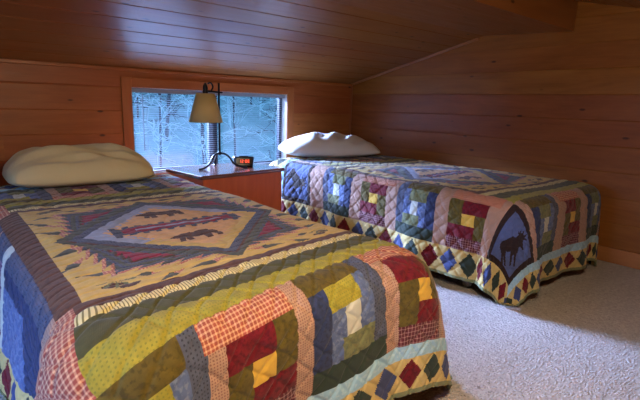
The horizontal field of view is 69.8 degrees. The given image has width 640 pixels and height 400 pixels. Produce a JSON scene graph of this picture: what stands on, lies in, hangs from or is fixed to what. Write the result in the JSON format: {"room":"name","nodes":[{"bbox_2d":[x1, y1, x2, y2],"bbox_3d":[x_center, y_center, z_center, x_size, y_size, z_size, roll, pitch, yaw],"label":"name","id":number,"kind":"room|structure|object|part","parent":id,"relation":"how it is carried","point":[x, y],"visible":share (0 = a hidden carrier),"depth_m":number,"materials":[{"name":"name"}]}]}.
{"room":"attic bedroom","nodes":[
{"label":"attic bedroom","id":0,"kind":"room"},
{"bbox_2d":[0,58,350,186],"bbox_3d":[-1.332,-0.318,2.826,4.223,1.060,0.002,-8,15,-39],"label":"wall","id":1,"kind":"structure","parent":0,"point":[41,105],"depth_m":2.70,"materials":[{"name":"brown wood"}]},
{"bbox_2d":[0,58,350,85],"bbox_3d":[-1.324,-0.786,2.712,4.191,0.020,0.012,-8,15,-39],"label":"trim","id":2,"kind":"structure","parent":1,"relation":"attached to","point":[1,60],"depth_m":2.92,"materials":[{"name":"brown wood"}]},
{"bbox_2d":[120,76,293,174],"bbox_3d":[-0.727,-0.498,3.300,1.327,0.677,0.016,-8,15,-39],"label":"trim","id":3,"kind":"structure","parent":1,"relation":"attached to","point":[127,83],"depth_m":3.06,"materials":[{"name":"brown wood"}]},
{"bbox_2d":[132,87,286,172],"bbox_3d":[-0.765,-0.508,3.344,1.227,0.577,0.110,-8,15,-39],"label":"window","id":4,"kind":"structure","parent":1,"relation":"in","point":[211,127],"depth_m":3.65,"materials":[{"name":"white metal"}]},
{"bbox_2d":[132,88,284,171],"bbox_3d":[-0.747,-0.505,3.322,1.191,0.545,0.039,-8,15,-39],"label":"window blind","id":5,"kind":"object","parent":4,"relation":"attached to","point":[137,90],"visible":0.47,"depth_m":3.22,"materials":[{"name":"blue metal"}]},
{"bbox_3d":[-0.758,-0.246,3.380,1.191,0.012,0.022,-8,15,-39],"label":"rail","id":6,"kind":"part","parent":5,"relation":"part of","materials":[{"name":"white metal"}]},
{"bbox_3d":[-0.790,-0.512,3.358,0.068,0.501,0.035,-8,15,-39],"label":"sash frame","id":7,"kind":"part","parent":4,"relation":"part of","materials":[{"name":"brown metal"}]},
{"bbox_3d":[-0.791,-0.255,3.418,1.151,0.026,0.035,-8,15,-39],"label":"sash frame","id":8,"kind":"part","parent":4,"relation":"part of","materials":[{"name":"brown metal"}]},
{"bbox_3d":[-0.333,-0.577,3.738,0.026,0.553,0.035,-8,15,-39],"label":"sash frame","id":9,"kind":"part","parent":4,"relation":"part of","materials":[{"name":"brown metal"}]},
{"bbox_2d":[349,85,352,134],"bbox_3d":[0.266,-0.532,4.139,0.016,1.003,0.018,-8,15,-39],"label":"trim","id":10,"kind":"structure","parent":1,"relation":"attached to","point":[351,85],"depth_m":4.08,"materials":[{"name":"brown wood"}]},
{"bbox_2d":[0,0,639,83],"bbox_3d":[-0.120,-0.668,1.292,4.243,0.469,3.823,-8,15,-39],"label":"ceiling","id":11,"kind":"structure","parent":0,"point":[308,40],"depth_m":2.47,"materials":[{"name":"brown wood"}]},
{"bbox_2d":[326,0,577,35],"bbox_3d":[-0.335,-0.881,1.515,4.203,0.168,0.605,-8,15,-39],"label":"ceiling beam","id":12,"kind":"structure","parent":11,"relation":"attached to","point":[481,17],"depth_m":2.37,"materials":[{"name":"brown wood"}]},
{"bbox_2d":[0,260,639,399],"bbox_3d":[-0.198,0.563,1.596,4.403,0.100,3.838,-8,15,-39],"label":"floor","id":13,"kind":"structure","parent":0,"point":[577,337],"depth_m":1.71,"materials":[{"name":"carpet"}]},
{"bbox_2d":[166,163,284,210],"bbox_3d":[-0.572,0.021,2.832,0.390,0.440,0.600,12,16,42],"label":"nightstand","id":14,"kind":"object","parent":13,"relation":"on","point":[259,183],"visible":0.35,"depth_m":2.71,"materials":[{"name":"brown wood"}]},
{"bbox_3d":[-0.761,0.066,2.637,0.362,0.418,0.018,12,16,42],"label":"panel","id":15,"kind":"part","parent":14,"relation":"part of","materials":[{"name":"brown wood"}]},
{"bbox_2d":[189,82,247,169],"bbox_3d":[-0.620,-0.439,2.719,0.319,0.503,0.220,-8,15,-39],"label":"table lamp","id":16,"kind":"object","parent":14,"relation":"on","point":[205,108],"visible":1,"depth_m":2.61,"materials":[{"name":"fabric"}]},
{"bbox_3d":[-0.663,-0.534,2.657,0.196,0.163,0.196,-8,15,-39],"label":"lamp shade","id":17,"kind":"part","parent":16,"relation":"part of","materials":[{"name":"beige fabric"}]},
{"bbox_3d":[-0.652,-0.229,2.708,0.159,0.095,0.057,-8,15,-39],"label":"leg","id":18,"kind":"part","parent":16,"relation":"part of","materials":[{"name":"metal"}]},
{"bbox_3d":[-0.618,-0.654,2.668,0.108,0.062,0.011,-8,15,-39],"label":"arm","id":19,"kind":"part","parent":16,"relation":"part of","materials":[{"name":"metal"}]},
{"bbox_3d":[-0.523,-0.239,2.778,0.167,0.095,0.012,1,12,-2],"label":"leg","id":20,"kind":"part","parent":16,"relation":"part of","materials":[{"name":"metal"}]},
{"bbox_3d":[-0.447,0.034,2.715,0.017,0.368,0.532,12,16,42],"label":"panel","id":21,"kind":"part","parent":14,"relation":"part of","materials":[{"name":"brown wood"}]},
{"bbox_2d":[233,156,253,165],"bbox_3d":[-0.487,-0.251,2.916,0.132,0.062,0.084,-2,12,-16],"label":"alarm clock","id":22,"kind":"object","parent":14,"relation":"on","point":[240,160],"visible":0.96,"depth_m":2.88,"materials":[{"name":"black plastic"}]},
{"bbox_3d":[-0.383,-0.004,3.031,0.362,0.418,0.018,12,16,42],"label":"panel","id":23,"kind":"part","parent":14,"relation":"part of","materials":[{"name":"brown wood"}]},
{"bbox_2d":[0,174,452,399],"bbox_3d":[-0.547,0.266,1.638,1.166,0.437,1.932,-8,15,-39],"label":"quilt","id":24,"kind":"object","parent":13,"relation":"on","point":[163,286],"visible":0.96,"depth_m":1.10,"materials":[{"name":"multicoloured fabric"}]},
{"bbox_2d":[2,143,153,187],"bbox_3d":[-1.180,-0.191,2.250,0.630,0.181,0.490,-7,15,-38],"label":"pillow","id":25,"kind":"object","parent":24,"relation":"on","point":[96,163],"visible":1,"depth_m":2.07,"materials":[{"name":"beige fabric"}]},
{"bbox_2d":[270,161,471,286],"bbox_3d":[0.529,0.037,2.954,0.899,0.422,1.930,-8,15,-39],"label":"bed","id":26,"kind":"object","parent":13,"relation":"on","point":[466,284],"visible":0.06,"depth_m":2.18,"materials":[{"name":"fabric"}]},
{"bbox_2d":[273,154,600,306],"bbox_3d":[0.625,0.036,2.844,1.080,0.464,1.815,-8,15,-39],"label":"quilt","id":27,"kind":"object","parent":26,"relation":"on","point":[502,233],"visible":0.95,"depth_m":2.23,"materials":[{"name":"multicoloured fabric"}]},
{"bbox_2d":[278,132,379,156],"bbox_3d":[0.065,-0.426,3.446,0.730,0.171,0.470,-2,12,-18],"label":"pillow","id":28,"kind":"object","parent":27,"relation":"on","point":[314,144],"visible":1,"depth_m":3.26,"materials":[{"name":"white fabric"}]},
{"bbox_2d":[351,2,639,253],"bbox_3d":[1.440,-0.448,2.762,0.002,1.505,3.658,-8,15,-39],"label":"wall","id":29,"kind":"structure","parent":0,"point":[554,105],"depth_m":2.84,"materials":[{"name":"brown wood"}]},
{"bbox_2d":[351,38,478,84],"bbox_3d":[0.673,-1.052,3.562,0.020,0.301,1.212,-8,15,-39],"label":"trim","id":30,"kind":"structure","parent":29,"relation":"attached to","point":[475,39],"depth_m":3.46,"materials":[{"name":"brown wood"}]},
{"bbox_2d":[597,245,639,269],"bbox_3d":[1.417,0.250,2.891,0.013,0.085,3.598,-8,15,-39],"label":"baseboard","id":31,"kind":"structure","parent":29,"relation":"attached to","point":[607,254],"depth_m":2.58,"materials":[{"name":"brown wood"}]},
{"label":"outside","id":32,"kind":"structure","parent":0,"visible":0},
{"bbox_2d":[132,93,276,167],"bbox_3d":[-4.292,-1.468,9.637,22.000,4.288,12.000,-8,15,-39],"label":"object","id":33,"kind":"structure","parent":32,"point":[254,123],"depth_m":10.90,"materials":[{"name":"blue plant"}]},
{"bbox_2d":[132,92,150,140],"bbox_3d":[-2.944,-0.897,6.405,1.284,3.067,1.288,-1,12,-12],"label":"bare tree","id":34,"kind":"object","parent":33,"relation":"on","point":[132,92],"visible":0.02,"depth_m":6.51,"materials":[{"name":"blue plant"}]},
{"bbox_2d":[132,92,158,116],"bbox_3d":[-4.263,-3.436,10.359,1.337,3.421,1.474,11,15,39],"label":"bare tree","id":35,"kind":"object","parent":33,"relation":"on","point":[135,92],"visible":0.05,"depth_m":10.55,"materials":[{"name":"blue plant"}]},
{"bbox_2d":[133,92,182,166],"bbox_3d":[-3.008,-2.171,8.132,1.386,3.889,1.459,-4,13,-25],"label":"bare tree","id":36,"kind":"object","parent":33,"relation":"on","point":[161,144],"visible":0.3,"depth_m":8.17,"materials":[{"name":"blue plant"}]},
{"bbox_2d":[144,93,193,140],"bbox_3d":[-3.131,-3.242,9.688,1.400,4.102,1.280,-2,12,-17],"label":"bare tree","id":37,"kind":"object","parent":33,"relation":"on","point":[169,97],"visible":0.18,"depth_m":9.96,"materials":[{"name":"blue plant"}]},
{"bbox_2d":[172,94,192,120],"bbox_3d":[-3.172,-3.535,11.060,1.371,3.440,1.187,-3,12,-21],"label":"bare tree","id":38,"kind":"object","parent":33,"relation":"on","point":[177,94],"visible":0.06,"depth_m":11.29,"materials":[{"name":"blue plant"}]},
{"bbox_2d":[166,94,233,165],"bbox_3d":[-1.885,-1.199,7.314,1.160,3.261,1.401,-1,12,-14],"label":"bare tree","id":39,"kind":"object","parent":33,"relation":"on","point":[203,152],"visible":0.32,"depth_m":7.46,"materials":[{"name":"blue plant"}]},
{"bbox_2d":[179,95,242,158],"bbox_3d":[-2.120,-1.611,8.750,1.160,2.742,1.272,-10,16,-44],"label":"bare tree","id":40,"kind":"object","parent":33,"relation":"on","point":[193,95],"visible":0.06,"depth_m":8.72,"materials":[{"name":"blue plant"}]},
{"bbox_2d":[222,96,244,127],"bbox_3d":[-2.285,-3.356,11.184,1.330,3.406,1.229,6,12,20],"label":"bare tree","id":41,"kind":"object","parent":33,"relation":"on","point":[228,110],"visible":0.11,"depth_m":11.50,"materials":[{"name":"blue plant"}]},
{"bbox_2d":[218,96,253,155],"bbox_3d":[-1.831,-2.676,9.776,1.309,3.839,1.506,-4,13,-26],"label":"bare tree","id":42,"kind":"object","parent":33,"relation":"on","point":[234,105],"visible":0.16,"depth_m":9.87,"materials":[{"name":"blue plant"}]},
{"bbox_2d":[252,97,261,119],"bbox_3d":[-1.545,-3.958,12.312,1.260,3.792,1.087,12,16,42],"label":"bare tree","id":43,"kind":"object","parent":33,"relation":"on","point":[257,99],"visible":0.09,"depth_m":12.62,"materials":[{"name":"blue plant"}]},
{"bbox_2d":[247,98,276,160],"bbox_3d":[-0.628,-1.191,8.151,1.194,3.114,1.246,13,16,42],"label":"bare tree","id":44,"kind":"object","parent":33,"relation":"on","point":[275,99],"visible":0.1,"depth_m":8.03,"materials":[{"name":"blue plant"}]},
{"bbox_2d":[251,98,276,159],"bbox_3d":[-0.786,-2.010,9.258,1.444,3.542,1.480,-8,15,-40],"label":"bare tree","id":45,"kind":"object","parent":33,"relation":"on","point":[275,121],"visible":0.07,"depth_m":9.43,"materials":[{"name":"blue plant"}]}
]}

